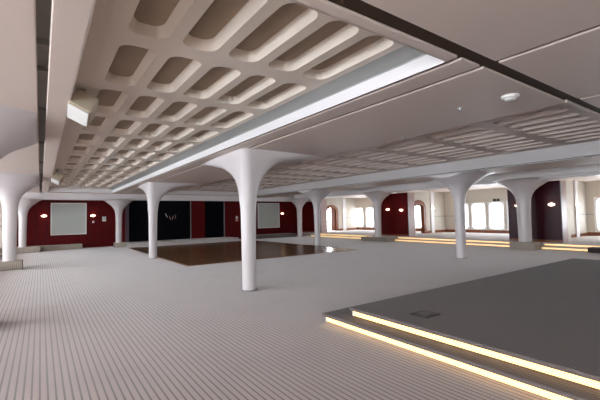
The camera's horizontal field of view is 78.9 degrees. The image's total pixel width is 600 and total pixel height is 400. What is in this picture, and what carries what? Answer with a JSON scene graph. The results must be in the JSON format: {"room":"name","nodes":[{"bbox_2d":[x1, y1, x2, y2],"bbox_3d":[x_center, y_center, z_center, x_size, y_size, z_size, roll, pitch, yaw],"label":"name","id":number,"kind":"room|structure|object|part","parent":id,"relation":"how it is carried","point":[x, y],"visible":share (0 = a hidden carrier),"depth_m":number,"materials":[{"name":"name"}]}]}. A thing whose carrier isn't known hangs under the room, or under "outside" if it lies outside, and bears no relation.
{"room":"ship ballroom","nodes":[
{"label":"ship ballroom","id":0,"kind":"room"},
{"bbox_2d":[0,200,2,247],"bbox_3d":[-17.809,0.674,17.118,6.100,3.560,0.150,1,-3,-35],"label":"wall","id":1,"kind":"structure","parent":0,"point":[1,231],"depth_m":18.74,"materials":[{"name":"beige paint"}]},
{"bbox_2d":[17,200,302,247],"bbox_3d":[-7.346,0.934,25.309,19.850,3.850,0.200,1,-3,-35],"label":"wall","id":2,"kind":"structure","parent":0,"point":[36,236],"depth_m":22.02,"materials":[{"name":"red paint"}]},
{"bbox_2d":[51,203,86,234],"bbox_3d":[-13.248,1.079,20.932,1.740,1.820,0.080,1,-3,-35],"label":"projection screen","id":3,"kind":"object","parent":2,"relation":"attached to","point":[66,218],"visible":1,"depth_m":20.91,"materials":[{"name":"grey fabric"}]},
{"bbox_2d":[125,204,128,241],"bbox_3d":[-10.802,1.419,22.768,0.220,2.800,0.130,1,-3,-35],"label":"trim","id":4,"kind":"structure","parent":2,"relation":"attached to","point":[127,206],"depth_m":22.71,"materials":[{"name":"grey"}]},
{"bbox_2d":[36,200,294,243],"bbox_3d":[-7.494,1.352,25.053,17.220,2.600,0.006,1,-3,-35],"label":"trim","id":5,"kind":"structure","parent":2,"relation":"attached to","point":[47,200],"depth_m":21.52,"materials":[{"name":"paint"}]},
{"bbox_2d":[190,202,224,238],"bbox_3d":[-6.507,1.390,25.805,2.500,2.550,0.120,1,-3,-35],"label":"trim","id":6,"kind":"structure","parent":2,"relation":"attached to","point":[190,202],"depth_m":26.41,"materials":[{"name":"grey metal"}]},
{"bbox_2d":[258,203,279,227],"bbox_3d":[-2.442,1.214,28.607,1.930,1.940,0.080,1,-3,-35],"label":"projection screen","id":7,"kind":"object","parent":2,"relation":"attached to","point":[268,213],"visible":1,"depth_m":28.58,"materials":[{"name":"grey fabric"}]},
{"bbox_2d":[129,201,223,241],"bbox_3d":[-8.265,0.928,24.729,6.620,3.850,0.080,1,-3,-35],"label":"wall","id":8,"kind":"structure","parent":0,"point":[167,228],"depth_m":24.45,"materials":[{"name":"black"}]},
{"bbox_2d":[0,235,599,399],"bbox_3d":[1.054,2.156,12.170,31.150,0.116,32.800,1,-3,-35],"label":"floor","id":9,"kind":"structure","parent":0,"point":[109,322],"depth_m":5.65,"materials":[{"name":"carpet"}]},
{"bbox_2d":[0,105,37,158],"bbox_3d":[-5.227,0.386,5.229,2.340,3.100,2.900,1,-3,-35],"label":"support column","id":10,"kind":"structure","parent":9,"relation":"on","point":[18,127],"depth_m":5.28,"materials":[{"name":"white paint"}]},
{"bbox_2d":[0,173,38,270],"bbox_3d":[-10.044,0.786,12.099,2.230,3.100,2.900,1,-3,-35],"label":"support column","id":11,"kind":"structure","parent":9,"relation":"on","point":[13,186],"depth_m":12.11,"materials":[{"name":"white paint"}]},
{"bbox_2d":[16,199,42,253],"bbox_3d":[-14.324,1.345,18.850,1.798,2.750,1.798,1,-3,-35],"label":"support column","id":12,"kind":"structure","parent":9,"relation":"on","point":[25,205],"depth_m":18.69,"materials":[{"name":"white paint"}]},
{"bbox_2d":[40,244,81,250],"bbox_3d":[-13.480,2.638,20.320,2.300,0.260,0.640,1,-3,-35],"label":"ledge","id":13,"kind":"object","parent":9,"relation":"on","point":[64,246],"visible":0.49,"depth_m":20.15,"materials":[{"name":"carpet"}]},
{"bbox_2d":[103,199,133,247],"bbox_3d":[-10.655,1.384,21.456,1.798,2.750,1.798,1,-3,-35],"label":"support column","id":14,"kind":"structure","parent":9,"relation":"on","point":[118,205],"depth_m":21.28,"materials":[{"name":"white paint"}]},
{"bbox_2d":[138,182,200,258],"bbox_3d":[-5.999,0.899,16.540,2.312,3.098,2.959,1,-3,-35],"label":"support column","id":15,"kind":"structure","parent":9,"relation":"on","point":[154,191],"depth_m":14.85,"materials":[{"name":"white paint"}]},
{"bbox_2d":[126,237,238,246],"bbox_3d":[-7.591,2.703,23.858,7.100,0.200,1.690,1,-3,-35],"label":"ledge","id":16,"kind":"object","parent":9,"relation":"on","point":[215,239],"visible":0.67,"depth_m":23.26,"materials":[{"name":"carpet"}]},
{"bbox_2d":[202,148,318,291],"bbox_3d":[-1.114,0.498,9.669,2.312,3.098,2.959,1,-3,-35],"label":"support column","id":17,"kind":"structure","parent":9,"relation":"on","point":[247,166],"depth_m":7.98,"materials":[{"name":"white paint"}]},
{"bbox_2d":[256,233,295,238],"bbox_3d":[-2.217,2.739,27.861,3.800,0.260,1.390,1,-3,-35],"label":"ledge","id":18,"kind":"object","parent":9,"relation":"on","point":[275,235],"visible":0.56,"depth_m":27.44,"materials":[{"name":"carpet"}]},
{"bbox_2d":[289,199,309,236],"bbox_3d":[-0.031,1.401,28.517,1.831,2.900,1.831,1,-3,-35],"label":"support column","id":19,"kind":"structure","parent":9,"relation":"on","point":[299,203],"depth_m":28.31,"materials":[{"name":"white paint"}]},
{"bbox_2d":[297,189,336,245],"bbox_3d":[1.018,0.968,19.707,1.900,2.950,2.320,1,-3,-35],"label":"support column","id":20,"kind":"structure","parent":9,"relation":"on","point":[316,196],"depth_m":19.44,"materials":[{"name":"white paint"}]},
{"bbox_2d":[361,191,393,241],"bbox_3d":[4.679,1.005,22.242,1.794,2.950,2.194,1,-3,-35],"label":"support column","id":21,"kind":"structure","parent":9,"relation":"on","point":[377,197],"depth_m":22.14,"materials":[{"name":"white paint"}]},
{"bbox_2d":[395,240,455,243],"bbox_3d":[6.835,2.300,20.224,0.030,0.057,3.871,1,-3,-35],"label":"step light","id":22,"kind":"object","parent":9,"relation":"attached to","point":[454,243],"depth_m":20.02,"materials":[{"name":"beige plastic"}]},
{"bbox_2d":[426,171,494,258],"bbox_3d":[5.776,0.578,13.015,1.900,2.950,2.320,1,-3,-35],"label":"support column","id":23,"kind":"structure","parent":9,"relation":"on","point":[458,184],"depth_m":12.75,"materials":[{"name":"white paint"}]},
{"bbox_2d":[322,258,599,399],"bbox_3d":[7.257,1.475,3.464,8.930,0.260,11.380,1,-3,-35],"label":"platform","id":24,"kind":"object","parent":9,"relation":"on","point":[547,315],"visible":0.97,"depth_m":4.57,"materials":[{"name":"carpet"}]},
{"bbox_2d":[410,310,439,317],"bbox_3d":[1.664,1.516,4.853,0.300,0.009,0.260,1,-3,-35],"label":"box","id":25,"kind":"object","parent":24,"relation":"on","point":[425,314],"visible":1,"depth_m":4.84,"materials":[{"name":"grey metal"}]},
{"bbox_3d":[1.664,1.518,4.853,0.260,0.004,0.220,1,-3,-35],"label":"lid","id":26,"kind":"part","parent":25,"relation":"part of","materials":[{"name":"metal"}]},
{"bbox_2d":[326,317,571,399],"bbox_3d":[3.644,1.514,0.905,0.030,0.070,11.224,1,-3,-35],"label":"step light","id":27,"kind":"object","parent":24,"relation":"attached to","point":[517,384],"visible":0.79,"depth_m":3.71,"materials":[{"name":"beige glowing light panel"}]},
{"bbox_2d":[352,311,599,388],"bbox_3d":[3.911,1.381,0.876,0.030,0.070,10.854,1,-3,-35],"label":"step light","id":28,"kind":"object","parent":24,"relation":"attached to","point":[561,374],"visible":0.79,"depth_m":3.64,"materials":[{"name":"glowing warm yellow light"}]},
{"bbox_2d":[466,243,509,246],"bbox_3d":[8.889,2.131,17.334,0.030,0.057,2.044,1,-3,-35],"label":"step light","id":29,"kind":"object","parent":9,"relation":"attached to","point":[466,243],"depth_m":17.27,"materials":[{"name":"beige plastic"}]},
{"bbox_2d":[492,177,549,249],"bbox_3d":[9.427,0.615,15.571,1.786,2.950,2.372,1,-3,-35],"label":"support column","id":30,"kind":"structure","parent":9,"relation":"on","point":[522,189],"depth_m":15.48,"materials":[{"name":"white paint"}]},
{"bbox_2d":[587,247,599,252],"bbox_3d":[11.703,1.827,12.881,0.530,0.200,2.400,1,-3,-35],"label":"block","id":31,"kind":"object","parent":9,"relation":"on","point":[590,249],"visible":1,"depth_m":13.58,"materials":[{"name":"carpet"}]},
{"bbox_2d":[0,0,599,197],"bbox_3d":[1.626,-1.050,11.412,31.150,0.030,30.600,1,-3,-35],"label":"ceiling","id":32,"kind":"structure","parent":0,"point":[495,30],"depth_m":3.94,"materials":[{"name":"paint"}]},
{"bbox_2d":[36,0,51,189],"bbox_3d":[-4.832,-1.209,6.830,0.210,0.070,30.600,1,-3,-35],"label":"strip","id":33,"kind":"object","parent":32,"relation":"attached to","point":[43,7],"visible":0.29,"depth_m":3.75,"materials":[{"name":"black metal"}]},
{"bbox_2d":[48,0,95,189],"bbox_3d":[-6.932,-1.020,10.271,0.025,0.220,20.550,1,-3,-35],"label":"trim","id":34,"kind":"structure","parent":32,"relation":"attached to","point":[94,1],"depth_m":3.36,"materials":[{"name":"paint"}]},
{"bbox_2d":[48,187,112,192],"bbox_3d":[-11.662,-0.518,19.518,2.980,0.220,0.030,1,-3,-35],"label":"trim","id":35,"kind":"structure","parent":32,"relation":"attached to","point":[90,190],"depth_m":19.47,"materials":[{"name":"white paint"}]},
{"bbox_2d":[21,188,310,201],"bbox_3d":[-9.532,-0.506,22.364,25.650,1.080,0.400,1,-3,-35],"label":"beam","id":36,"kind":"structure","parent":32,"relation":"attached to","point":[45,196],"depth_m":21.78,"materials":[{"name":"white paint"}]},
{"bbox_2d":[49,0,404,188],"bbox_3d":[-5.816,-1.173,11.073,2.720,0.110,20.550,1,-3,-35],"label":"panel","id":37,"kind":"object","parent":32,"relation":"attached to","point":[168,78],"visible":0.98,"depth_m":4.34,"materials":[{"name":"paint"}]},
{"bbox_2d":[51,169,62,184],"bbox_3d":[-8.126,-0.764,12.214,0.354,0.512,0.472,1,-3,-35],"label":"ceiling projector","id":38,"kind":"object","parent":37,"relation":"hanging from","point":[56,178],"visible":1,"depth_m":12.07,"materials":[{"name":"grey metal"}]},
{"bbox_3d":[-8.158,-0.608,12.153,0.250,0.014,0.380,29,-29,-23],"label":"diffuser plate","id":39,"kind":"part","parent":38,"relation":"part of","materials":[{"name":"white plastic"}]},
{"bbox_2d":[67,89,98,126],"bbox_3d":[-2.860,-1.226,4.808,0.354,0.452,0.472,1,-3,-35],"label":"ceiling projector","id":40,"kind":"object","parent":37,"relation":"hanging from","point":[82,108],"visible":1,"depth_m":4.67,"materials":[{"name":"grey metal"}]},
{"bbox_3d":[-2.892,-1.101,4.748,0.250,0.014,0.380,29,-29,-23],"label":"diffuser plate","id":41,"kind":"part","parent":40,"relation":"part of","materials":[{"name":"white plastic"}]},
{"bbox_2d":[109,46,426,189],"bbox_3d":[-4.602,-1.065,11.930,0.255,0.080,20.550,1,-3,-35],"label":"trim","id":42,"kind":"structure","parent":37,"relation":"attached to","point":[403,55],"depth_m":5.25,"materials":[{"name":"grey"}]},
{"bbox_2d":[166,191,293,195],"bbox_3d":[-4.342,-0.439,24.718,9.660,0.220,0.030,1,-3,-35],"label":"trim","id":43,"kind":"structure","parent":32,"relation":"attached to","point":[172,192],"depth_m":23.46,"materials":[{"name":"white paint"}]},
{"bbox_2d":[113,54,444,192],"bbox_3d":[-4.505,-0.957,11.992,0.017,0.154,20.550,1,-3,-35],"label":"trim","id":44,"kind":"structure","parent":32,"relation":"attached to","point":[426,62],"depth_m":5.14,"materials":[{"name":"white paint"}]},
{"bbox_2d":[116,0,599,193],"bbox_3d":[1.261,-1.201,8.321,32.462,0.014,20.703,-2,-3,12],"label":"strip","id":45,"kind":"object","parent":32,"relation":"attached to","point":[361,7],"visible":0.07,"depth_m":3.44,"materials":[{"name":"brown"}]},
{"bbox_2d":[167,99,567,192],"bbox_3d":[-2.297,-0.974,13.471,0.040,0.220,20.700,1,-3,-35],"label":"trim","id":46,"kind":"structure","parent":32,"relation":"attached to","point":[566,100],"depth_m":6.64,"materials":[{"name":"paint"}]},
{"bbox_2d":[289,0,446,61],"bbox_3d":[0.249,-1.496,2.764,2.980,0.220,0.030,1,-3,-35],"label":"trim","id":47,"kind":"structure","parent":32,"relation":"attached to","point":[289,0],"depth_m":2.91,"materials":[{"name":"paint"}]},
{"bbox_2d":[177,103,599,191],"bbox_3d":[-0.113,-1.114,15.062,5.360,0.110,20.650,1,-3,-35],"label":"panel","id":48,"kind":"object","parent":32,"relation":"attached to","point":[562,124],"visible":0.79,"depth_m":9.62,"materials":[{"name":"paint"}]},
{"bbox_2d":[294,163,599,197],"bbox_3d":[5.580,-0.805,19.061,0.040,0.390,20.700,1,-3,-35],"label":"trim","id":49,"kind":"structure","parent":32,"relation":"attached to","point":[589,167],"depth_m":15.06,"materials":[{"name":"white paint"}]},
{"bbox_2d":[501,93,519,101],"bbox_3d":[2.726,-1.319,4.730,0.210,0.062,0.210,1,-3,-35],"label":"smoke detector","id":50,"kind":"object","parent":32,"relation":"attached to","point":[513,96],"visible":1,"depth_m":4.67,"materials":[{"name":"white plastic"}]},
{"bbox_2d":[565,100,599,116],"bbox_3d":[5.880,-1.441,6.629,5.360,0.220,0.050,1,-3,-35],"label":"trim","id":51,"kind":"structure","parent":32,"relation":"attached to","point":[569,102],"depth_m":5.40,"materials":[{"name":"paint"}]},
{"bbox_2d":[324,198,356,228],"bbox_3d":[3.082,0.898,31.956,4.950,3.560,0.150,1,-3,-35],"label":"wall","id":52,"kind":"structure","parent":0,"point":[350,202],"depth_m":32.68,"materials":[{"name":"beige paint"}]},
{"bbox_2d":[327,205,338,230],"bbox_3d":[2.667,1.552,31.624,1.500,2.240,0.270,1,-3,-35],"label":"trim","id":53,"kind":"structure","parent":52,"relation":"attached to","point":[328,206],"depth_m":31.84,"materials":[{"name":"brown wood"}]},
{"bbox_2d":[331,208,335,230],"bbox_3d":[2.974,1.640,31.837,0.650,2.050,0.110,1,-3,-35],"label":"door","id":54,"kind":"structure","parent":52,"relation":"in","point":[333,226],"depth_m":31.75,"materials":[{"name":"brown wood"}]},
{"bbox_2d":[342,198,345,229],"bbox_3d":[3.927,1.260,32.401,0.350,2.840,0.070,1,-3,-35],"label":"trim","id":55,"kind":"structure","parent":52,"relation":"attached to","point":[343,199],"depth_m":32.35,"materials":[{"name":"white paint"}]},
{"bbox_2d":[397,191,444,230],"bbox_3d":[8.262,0.472,24.670,4.950,3.560,0.150,1,-3,-35],"label":"wall","id":56,"kind":"structure","parent":0,"point":[439,205],"depth_m":25.38,"materials":[{"name":"beige paint"}]},
{"bbox_2d":[414,200,426,232],"bbox_3d":[7.847,1.127,24.337,1.500,2.240,0.270,1,-3,-35],"label":"trim","id":57,"kind":"structure","parent":56,"relation":"attached to","point":[420,203],"depth_m":24.57,"materials":[{"name":"brown wood"}]},
{"bbox_2d":[430,191,434,232],"bbox_3d":[9.107,0.835,25.115,0.350,2.840,0.070,1,-3,-35],"label":"trim","id":58,"kind":"structure","parent":56,"relation":"attached to","point":[431,192],"depth_m":25.06,"materials":[{"name":"white paint"}]},
{"bbox_2d":[427,230,445,232],"bbox_3d":[9.447,2.178,25.306,2.250,0.160,0.025,1,-3,-35],"label":"baseboard","id":59,"kind":"structure","parent":56,"relation":"attached to","point":[436,231],"depth_m":25.41,"materials":[{"name":"brown wood"}]},
{"bbox_2d":[257,156,599,197],"bbox_3d":[2.865,-0.859,17.134,1.900,0.400,20.700,1,-3,-35],"label":"ceiling","id":60,"kind":"structure","parent":0,"point":[593,160],"depth_m":11.95,"materials":[{"name":"paint"}]},
{"bbox_2d":[257,140,599,195],"bbox_3d":[2.087,-0.843,16.580,0.050,0.390,20.700,1,-3,-35],"label":"trim","id":61,"kind":"structure","parent":60,"relation":"attached to","point":[579,150],"depth_m":11.91,"materials":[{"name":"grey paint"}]},
{"bbox_2d":[297,171,599,198],"bbox_3d":[8.893,-0.855,16.506,0.700,0.230,30.500,1,-3,-35],"label":"lintel","id":62,"kind":"object","parent":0,"point":[595,173],"visible":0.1,"depth_m":16.88,"materials":[{"name":"white paint"}]},
{"bbox_2d":[302,230,599,250],"bbox_3d":[11.518,2.069,19.000,6.180,0.260,31.800,1,-3,-35],"label":"floor","id":63,"kind":"structure","parent":0,"point":[500,237],"depth_m":20.03,"materials":[{"name":"carpet"}]},
{"bbox_2d":[303,199,326,232],"bbox_3d":[1.185,1.308,29.712,0.695,2.620,2.370,1,-3,-35],"label":"divider","id":64,"kind":"object","parent":63,"relation":"on","point":[308,211],"visible":0.66,"depth_m":29.39,"materials":[{"name":"red paint"}]},
{"bbox_2d":[311,235,360,238],"bbox_3d":[2.678,2.645,26.071,0.030,0.062,6.224,1,-3,-35],"label":"step light","id":65,"kind":"object","parent":63,"relation":"attached to","point":[311,235],"visible":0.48,"depth_m":26.02,"materials":[{"name":"beige plastic"}]},
{"bbox_2d":[322,234,361,235],"bbox_3d":[2.920,2.518,26.250,0.030,0.062,6.224,1,-3,-35],"label":"step light","id":66,"kind":"object","parent":63,"relation":"attached to","point":[322,234],"visible":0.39,"depth_m":25.90,"materials":[{"name":"beige plastic"}]},
{"bbox_2d":[381,192,415,235],"bbox_3d":[5.960,0.916,22.995,0.695,2.620,2.570,1,-3,-35],"label":"divider","id":67,"kind":"object","parent":63,"relation":"on","point":[394,222],"visible":0.68,"depth_m":22.32,"materials":[{"name":"red paint"}]},
{"bbox_3d":[6.496,0.854,21.814,0.050,2.620,0.020,1,-3,-35],"label":"trim","id":68,"kind":"part","parent":67,"relation":"part of","materials":[{"name":"grey metal"}]},
{"bbox_2d":[398,237,455,240],"bbox_3d":[7.020,2.177,20.483,0.030,0.057,3.709,1,-3,-35],"label":"step light","id":69,"kind":"object","parent":63,"relation":"attached to","point":[455,240],"depth_m":20.25,"materials":[{"name":"beige plastic"}]},
{"bbox_2d":[466,240,508,242],"bbox_3d":[9.032,2.012,17.654,0.030,0.056,2.037,1,-3,-35],"label":"step light","id":70,"kind":"object","parent":63,"relation":"attached to","point":[466,240],"depth_m":17.57,"materials":[{"name":"beige plastic"}]},
{"bbox_2d":[507,180,568,242],"bbox_3d":[10.642,0.532,16.409,0.695,2.620,2.150,1,-3,-35],"label":"divider","id":71,"kind":"object","parent":63,"relation":"on","point":[549,223],"visible":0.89,"depth_m":15.79,"materials":[{"name":"paint"}]},
{"bbox_3d":[11.057,0.479,15.399,0.050,2.620,0.020,1,-3,-35],"label":"trim","id":72,"kind":"part","parent":71,"relation":"part of","materials":[{"name":"grey metal"}]},
{"bbox_2d":[541,247,587,250],"bbox_3d":[11.316,1.936,13.920,0.030,0.062,3.774,1,-3,-35],"label":"step light","id":73,"kind":"object","parent":63,"relation":"attached to","point":[541,247],"visible":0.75,"depth_m":14.77,"materials":[{"name":"beige plastic"}]},
{"bbox_2d":[544,244,599,246],"bbox_3d":[11.558,1.809,14.100,0.030,0.062,3.774,1,-3,-35],"label":"step light","id":74,"kind":"object","parent":63,"relation":"attached to","point":[544,244],"visible":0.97,"depth_m":14.80,"materials":[{"name":"beige plastic"}]},
{"bbox_2d":[356,181,599,231],"bbox_3d":[13.812,0.303,21.348,0.250,3.900,32.800,1,-3,-35],"label":"wall","id":75,"kind":"structure","parent":0,"point":[592,188],"depth_m":23.60,"materials":[{"name":"beige paint"}]},
{"bbox_2d":[356,207,363,227],"bbox_3d":[5.486,1.577,33.043,0.280,1.820,1.050,1,-3,-35],"label":"window","id":76,"kind":"structure","parent":75,"relation":"in","point":[357,208],"depth_m":33.17,"materials":[{"name":"white plastic"}]},
{"bbox_2d":[365,207,373,227],"bbox_3d":[6.209,1.518,32.025,0.280,1.820,1.050,1,-3,-35],"label":"window","id":77,"kind":"structure","parent":75,"relation":"in","point":[366,208],"depth_m":32.31,"materials":[{"name":"white plastic"}]},
{"bbox_2d":[465,203,469,229],"bbox_3d":[11.187,1.109,25.024,0.280,1.820,1.050,1,-3,-35],"label":"window","id":78,"kind":"structure","parent":75,"relation":"in","point":[467,204],"depth_m":24.57,"materials":[{"name":"white plastic"}]},
{"bbox_2d":[357,228,599,235],"bbox_3d":[14.020,1.876,20.790,0.030,0.180,31.800,1,-3,-35],"label":"baseboard","id":79,"kind":"structure","parent":75,"relation":"attached to","point":[447,230],"depth_m":23.74,"materials":[{"name":"brown wood"}]},
{"bbox_2d":[470,202,486,229],"bbox_3d":[11.852,1.054,24.087,0.280,1.820,1.050,1,-3,-35],"label":"window","id":80,"kind":"structure","parent":75,"relation":"in","point":[472,204],"depth_m":24.33,"materials":[{"name":"white plastic"}]},
{"bbox_2d":[487,201,504,229],"bbox_3d":[12.518,1.000,23.151,0.280,1.820,1.050,1,-3,-35],"label":"window","id":81,"kind":"structure","parent":75,"relation":"in","point":[489,204],"depth_m":23.41,"materials":[{"name":"white plastic"}]},
{"bbox_2d":[506,201,508,229],"bbox_3d":[13.184,0.945,22.215,0.280,1.820,1.050,1,-3,-35],"label":"window","id":82,"kind":"structure","parent":75,"relation":"in","point":[506,201],"depth_m":22.52,"materials":[{"name":"white plastic"}]},
{"bbox_2d":[593,197,599,231],"bbox_3d":[15.730,0.736,18.633,0.280,1.820,1.050,1,-3,-35],"label":"window","id":83,"kind":"structure","parent":75,"relation":"in","point":[596,199],"depth_m":18.94,"materials":[{"name":"white plastic"}]},
{"bbox_2d":[550,179,587,237],"bbox_3d":[13.065,0.078,17.913,4.950,3.560,0.150,1,-3,-35],"label":"wall","id":84,"kind":"structure","parent":0,"point":[569,183],"depth_m":18.28,"materials":[{"name":"beige paint"}]},
{"bbox_2d":[573,180,579,236],"bbox_3d":[13.911,0.441,18.358,0.350,2.840,0.070,1,-3,-35],"label":"trim","id":85,"kind":"structure","parent":84,"relation":"attached to","point":[575,189],"depth_m":18.29,"materials":[{"name":"white paint"}]},
{"bbox_2d":[572,233,587,237],"bbox_3d":[14.251,1.784,18.549,2.250,0.160,0.025,1,-3,-35],"label":"baseboard","id":86,"kind":"structure","parent":84,"relation":"attached to","point":[581,234],"depth_m":18.60,"materials":[{"name":"brown wood"}]}
]}

